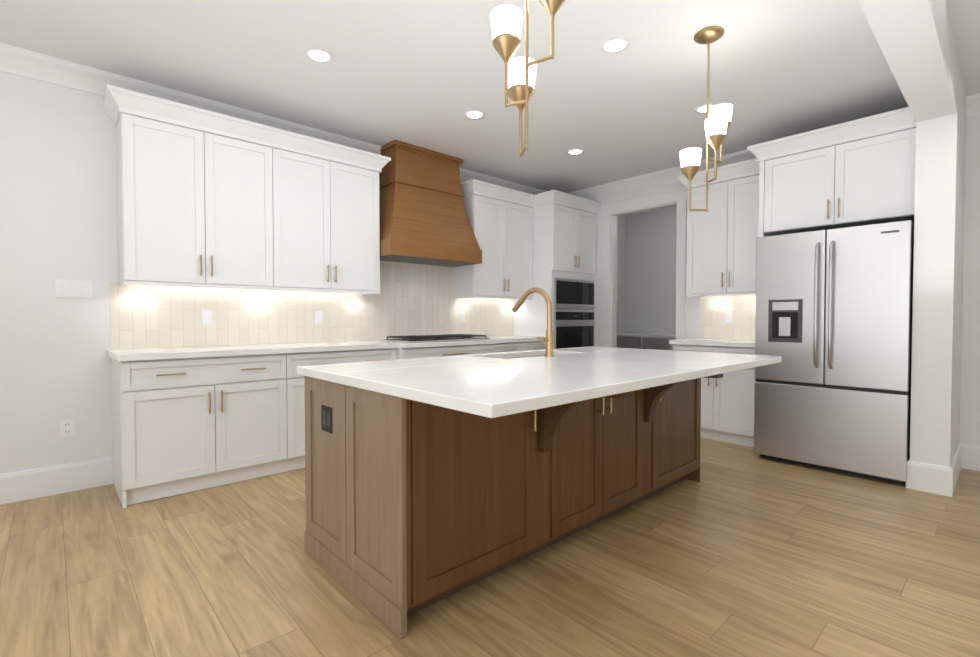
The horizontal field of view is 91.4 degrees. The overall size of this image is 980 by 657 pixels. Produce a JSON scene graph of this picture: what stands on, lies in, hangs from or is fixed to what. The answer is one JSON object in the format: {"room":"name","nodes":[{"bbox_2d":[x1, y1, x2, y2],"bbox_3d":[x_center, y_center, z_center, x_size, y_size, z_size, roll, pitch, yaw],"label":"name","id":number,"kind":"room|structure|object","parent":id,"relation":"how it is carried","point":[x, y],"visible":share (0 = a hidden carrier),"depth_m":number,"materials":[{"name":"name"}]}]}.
{"room":"kitchen","nodes":[
{"label":"kitchen","id":0,"kind":"room"},
{"bbox_2d":[0,71,511,473],"bbox_3d":[-2.236,-0.337,3.850,8.790,2.850,0.120,-1,2,-43],"label":"wall","id":1,"kind":"structure","parent":0,"point":[58,191],"depth_m":3.17,"materials":[{"name":"paint"}]},
{"bbox_2d":[0,457,112,504],"bbox_3d":[-4.005,1.031,2.161,3.619,0.190,0.016,-1,2,-43],"label":"baseboard","id":2,"kind":"structure","parent":1,"relation":"attached to","point":[16,486],"depth_m":3.17,"materials":[{"name":"paint"}]},
{"bbox_2d":[60,419,74,437],"bbox_3d":[-2.849,0.672,3.220,0.075,0.120,0.008,-1,2,-43],"label":"outlet","id":3,"kind":"object","parent":1,"relation":"attached to","point":[67,427],"visible":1,"depth_m":3.22,"materials":[{"name":"white plastic"}]},
{"bbox_2d":[55,279,91,297],"bbox_3d":[-2.813,-0.268,3.231,0.190,0.120,0.012,-1,2,-43],"label":"switch plate","id":4,"kind":"object","parent":1,"relation":"attached to","point":[73,288],"visible":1,"depth_m":3.23,"materials":[{"name":"white plastic"}]},
{"bbox_2d":[114,88,285,289],"bbox_3d":[-2.155,-0.941,3.601,1.009,1.230,0.329,-1,2,-43],"label":"upper cabinet","id":5,"kind":"object","parent":1,"relation":"attached to","point":[207,198],"depth_m":3.42,"materials":[{"name":"white wood"}]},
{"bbox_2d":[0,42,545,194],"bbox_3d":[-2.158,-1.692,3.735,8.550,0.135,0.110,-1,2,-43],"label":"crown molding","id":6,"kind":"structure","parent":1,"relation":"attached to","point":[15,60],"depth_m":3.37,"materials":[{"name":"paint"}]},
{"bbox_2d":[110,261,513,348],"bbox_3d":[-1.185,-0.282,4.733,4.050,0.799,0.002,-1,2,-43],"label":"backsplash","id":7,"kind":"structure","parent":1,"relation":"attached to","point":[414,299],"depth_m":4.28,"materials":[{"name":"tile"}]},
{"bbox_2d":[202,309,212,324],"bbox_3d":[-2.231,-0.090,3.769,0.074,0.120,0.007,-1,2,-43],"label":"outlet","id":8,"kind":"object","parent":7,"relation":"attached to","point":[207,317],"depth_m":3.77,"materials":[{"name":"white plastic"}]},
{"bbox_2d":[315,311,322,323],"bbox_3d":[-1.569,-0.103,4.378,0.074,0.120,0.007,-1,2,-43],"label":"outlet","id":9,"kind":"object","parent":7,"relation":"attached to","point":[318,314],"depth_m":4.38,"materials":[{"name":"white plastic"}]},
{"bbox_2d":[460,312,464,322],"bbox_3d":[-0.317,-0.129,5.528,0.074,0.120,0.007,-1,2,-43],"label":"outlet","id":10,"kind":"object","parent":7,"relation":"attached to","point":[462,314],"depth_m":5.52,"materials":[{"name":"white plastic"}]},
{"bbox_2d":[278,132,381,294],"bbox_3d":[-1.500,-0.955,4.202,1.009,1.230,0.329,-1,2,-43],"label":"upper cabinet","id":11,"kind":"object","parent":1,"relation":"attached to","point":[331,227],"depth_m":4.09,"materials":[{"name":"white wood"}]},
{"bbox_2d":[379,140,481,266],"bbox_3d":[-0.660,-1.230,4.854,1.108,1.100,0.500,-1,2,-43],"label":"range hood","id":12,"kind":"object","parent":1,"relation":"attached to","point":[423,218],"visible":0.81,"depth_m":4.68,"materials":[{"name":"brown wood"}]},
{"bbox_2d":[455,180,533,299],"bbox_3d":[0.065,-0.986,5.641,0.956,1.230,0.329,-1,2,-43],"label":"upper cabinet","id":13,"kind":"object","parent":1,"relation":"attached to","point":[501,219],"depth_m":5.45,"materials":[{"name":"white wood"}]},
{"bbox_2d":[0,438,979,656],"bbox_3d":[1.409,1.184,1.787,11.320,0.100,10.140,-1,2,-43],"label":"floor","id":14,"kind":"structure","parent":0,"point":[740,551],"depth_m":2.14,"materials":[{"name":"brown wood"}]},
{"bbox_2d":[111,354,298,507],"bbox_3d":[-2.079,0.640,3.509,1.050,0.908,0.620,-1,2,-43],"label":"base cabinet","id":15,"kind":"object","parent":14,"relation":"on","point":[187,419],"depth_m":3.23,"materials":[{"name":"white wood"}]},
{"bbox_2d":[107,335,541,361],"bbox_3d":[-0.947,0.145,4.467,4.068,0.040,0.725,-1,2,-43],"label":"countertop","id":16,"kind":"structure","parent":15,"relation":"on","point":[147,354],"depth_m":3.74,"materials":[{"name":"white stone"}]},
{"bbox_2d":[299,350,390,468],"bbox_3d":[-1.405,0.626,4.128,1.020,0.908,0.620,-1,2,-43],"label":"base cabinet","id":17,"kind":"object","parent":14,"relation":"on","point":[328,356],"depth_m":3.78,"materials":[{"name":"white wood"}]},
{"bbox_2d":[391,342,498,359],"bbox_3d":[-0.607,0.611,4.807,1.205,0.908,0.700,-1,2,-43],"label":"base cabinet","id":18,"kind":"object","parent":14,"relation":"on","point":[397,352],"depth_m":4.45,"materials":[{"name":"white wood"}]},
{"bbox_2d":[499,342,526,352],"bbox_3d":[-0.010,0.598,5.410,0.490,0.908,0.620,-1,2,-43],"label":"base cabinet","id":19,"kind":"object","parent":14,"relation":"on","point":[503,346],"depth_m":5.22,"materials":[{"name":"white wood"}]},
{"bbox_2d":[304,356,722,638],"bbox_3d":[0.432,0.667,2.746,2.486,0.888,1.332,-1,2,-43],"label":"kitchen island","id":20,"kind":"object","parent":14,"relation":"on","point":[412,506],"visible":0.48,"depth_m":2.08,"materials":[{"name":"brown wood"}]},
{"bbox_2d":[297,346,781,417],"bbox_3d":[0.443,0.203,2.731,2.525,0.040,1.450,-1,2,-43],"label":"island countertop","id":21,"kind":"structure","parent":20,"relation":"on","point":[492,385],"depth_m":2.09,"materials":[{"name":"white stone"}]},
{"bbox_2d":[512,287,554,356],"bbox_3d":[0.243,-0.046,3.088,0.154,0.442,0.358,-1,2,-43],"label":"island faucet","id":22,"kind":"object","parent":21,"relation":"on","point":[548,339],"visible":1,"depth_m":3.00,"materials":[{"name":"gold metal"}]},
{"bbox_2d":[527,342,545,350],"bbox_3d":[0.342,0.591,5.734,0.468,0.908,0.620,-1,2,-43],"label":"base cabinet","id":23,"kind":"object","parent":14,"relation":"on","point":[530,345],"depth_m":5.48,"materials":[{"name":"white wood"}]},
{"bbox_2d":[514,204,595,348],"bbox_3d":[0.864,-0.223,6.144,0.876,2.517,0.696,-1,2,-43],"label":"tall cabinet","id":24,"kind":"object","parent":14,"relation":"on","point":[564,255],"visible":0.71,"depth_m":5.83,"materials":[{"name":"white wood"}]},
{"bbox_2d":[617,332,675,349],"bbox_3d":[2.643,0.546,6.846,0.628,0.948,1.990,-1,2,-43],"label":"base cabinet","id":25,"kind":"object","parent":14,"relation":"on","point":[649,340],"depth_m":6.88,"materials":[{"name":"grey wood"}]},
{"bbox_2d":[669,338,754,446],"bbox_3d":[2.327,0.593,4.737,0.654,0.948,0.840,-1,2,-43],"label":"base cabinet","id":26,"kind":"object","parent":14,"relation":"on","point":[727,407],"visible":0.46,"depth_m":4.45,"materials":[{"name":"white wood"}]},
{"bbox_2d":[754,220,913,483],"bbox_3d":[2.826,0.167,3.890,0.936,1.838,0.968,-1,2,-43],"label":"refrigerator","id":27,"kind":"object","parent":14,"relation":"on","point":[833,320],"visible":0.96,"depth_m":3.55,"materials":[{"name":"silver metal"}]},
{"bbox_2d":[759,128,915,236],"bbox_3d":[2.923,-0.176,3.998,0.753,2.518,1.027,-1,2,-43],"label":"upper cabinet","id":28,"kind":"object","parent":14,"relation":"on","point":[869,181],"visible":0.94,"depth_m":3.70,"materials":[{"name":"white wood"}]},
{"bbox_2d":[0,0,979,192],"bbox_3d":[1.409,-1.765,1.722,11.320,0.100,10.140,-1,2,-43],"label":"ceiling","id":29,"kind":"structure","parent":0,"point":[427,74],"depth_m":3.19,"materials":[{"name":"paint"}]},
{"bbox_2d":[305,48,333,62],"bbox_3d":[-1.090,-1.741,3.052,0.176,0.005,0.176,-1,2,-43],"label":"recessed light","id":30,"kind":"object","parent":29,"relation":"in","point":[318,55],"visible":1,"depth_m":3.04,"materials":[{"name":"white plastic"}]},
{"bbox_2d":[464,110,484,119],"bbox_3d":[-0.125,-1.760,3.938,0.176,0.005,0.176,-1,2,-43],"label":"recessed light","id":31,"kind":"object","parent":29,"relation":"in","point":[474,114],"visible":1,"depth_m":3.93,"materials":[{"name":"white plastic"}]},
{"bbox_2d":[490,0,564,156],"bbox_3d":[0.151,-1.193,1.774,0.214,1.043,0.308,-1,2,-43],"label":"pendant light","id":32,"kind":"object","parent":29,"relation":"hanging from","point":[506,28],"visible":1,"depth_m":1.78,"materials":[{"name":"white glass"}]},
{"bbox_2d":[567,149,583,154],"bbox_3d":[0.860,-1.780,4.817,0.176,0.005,0.176,-1,2,-43],"label":"recessed light","id":33,"kind":"object","parent":29,"relation":"in","point":[575,151],"visible":1,"depth_m":4.80,"materials":[{"name":"white plastic"}]},
{"bbox_2d":[600,37,629,53],"bbox_3d":[0.767,-1.738,2.938,0.176,0.005,0.176,-1,2,-43],"label":"recessed light","id":34,"kind":"object","parent":29,"relation":"in","point":[614,45],"visible":1,"depth_m":2.93,"materials":[{"name":"white"}]},
{"bbox_2d":[694,104,716,113],"bbox_3d":[1.731,-1.758,3.825,0.176,0.005,0.176,-1,2,-43],"label":"recessed light","id":35,"kind":"object","parent":29,"relation":"in","point":[701,109],"visible":0.56,"depth_m":3.82,"materials":[{"name":"white"}]},
{"bbox_2d":[679,26,732,211],"bbox_3d":[1.301,-1.216,2.845,0.293,1.043,0.259,-1,2,-43],"label":"pendant light","id":36,"kind":"object","parent":29,"relation":"hanging from","point":[717,123],"visible":1,"depth_m":2.81,"materials":[{"name":"white glass"}]},
{"bbox_2d":[858,0,966,144],"bbox_3d":[0.471,-1.521,0.878,8.550,0.350,0.200,-1,2,-43],"label":"ceiling beam","id":37,"kind":"structure","parent":29,"relation":"attached to","point":[915,39],"depth_m":2.45,"materials":[{"name":"paint"}]},
{"bbox_2d":[617,215,624,331],"bbox_3d":[1.593,-0.413,7.286,1.500,2.850,0.100,-1,2,-43],"label":"wall","id":38,"kind":"structure","parent":0,"point":[620,219],"depth_m":7.68,"materials":[{"name":"paint"}]},
{"bbox_2d":[625,206,676,332],"bbox_3d":[2.914,-0.408,7.075,0.100,2.850,2.200,-1,2,-43],"label":"wall","id":39,"kind":"structure","parent":0,"point":[646,271],"depth_m":7.43,"materials":[{"name":"paint"}]},
{"bbox_2d":[593,116,979,445],"bbox_3d":[4.008,-0.328,3.463,0.120,2.850,8.900,-1,2,-43],"label":"wall","id":40,"kind":"structure","parent":0,"point":[970,399],"depth_m":3.70,"materials":[{"name":"paint"}]},
{"bbox_2d":[602,189,686,346],"bbox_3d":[1.861,-0.259,5.777,0.152,2.610,1.120,-1,2,-43],"label":"door frame","id":41,"kind":"structure","parent":40,"relation":"attached to","point":[613,211],"depth_m":5.83,"materials":[{"name":"paint"}]},
{"bbox_2d":[568,150,756,199],"bbox_3d":[2.258,-1.724,5.166,0.110,0.135,3.700,-1,2,-43],"label":"crown molding","id":42,"kind":"structure","parent":40,"relation":"attached to","point":[665,176],"depth_m":5.60,"materials":[{"name":"paint"}]},
{"bbox_2d":[699,294,755,339],"bbox_3d":[2.575,-0.126,4.935,0.002,0.479,0.820,-1,2,-43],"label":"backsplash","id":43,"kind":"structure","parent":40,"relation":"attached to","point":[712,323],"depth_m":5.02,"materials":[{"name":"tile"}]},
{"bbox_2d":[725,312,732,322],"bbox_3d":[2.506,-0.117,5.004,0.006,0.120,0.075,-1,2,-43],"label":"outlet","id":44,"kind":"object","parent":43,"relation":"attached to","point":[728,315],"depth_m":5.00,"materials":[{"name":"white plastic"}]},
{"bbox_2d":[685,155,780,294],"bbox_3d":[2.453,-0.968,4.805,0.330,1.230,0.821,-1,2,-43],"label":"upper cabinet","id":45,"kind":"object","parent":40,"relation":"attached to","point":[722,233],"depth_m":4.71,"materials":[{"name":"white wood"}]},
{"bbox_2d":[964,444,979,470],"bbox_3d":[5.325,1.035,1.960,0.016,0.190,4.860,-1,2,-43],"label":"baseboard","id":46,"kind":"structure","parent":40,"relation":"attached to","point":[971,452],"depth_m":3.69,"materials":[{"name":"paint"}]},
{"bbox_2d":[966,93,979,118],"bbox_3d":[5.290,-1.651,1.868,0.110,0.135,4.860,-1,2,-43],"label":"crown molding","id":47,"kind":"structure","parent":40,"relation":"attached to","point":[972,101],"depth_m":3.63,"materials":[{"name":"paint"}]},
{"bbox_2d":[910,114,965,466],"bbox_3d":[3.291,-0.154,3.501,0.890,2.500,0.200,-1,2,-43],"label":"column","id":48,"kind":"structure","parent":0,"point":[940,162],"depth_m":3.21,"materials":[{"name":"paint"}]},
{"bbox_2d":[944,443,963,496],"bbox_3d":[3.347,1.003,3.431,0.876,0.190,0.016,-1,2,-43],"label":"baseboard","id":49,"kind":"structure","parent":48,"relation":"attached to","point":[951,474],"depth_m":3.23,"materials":[{"name":"paint"}]}
]}

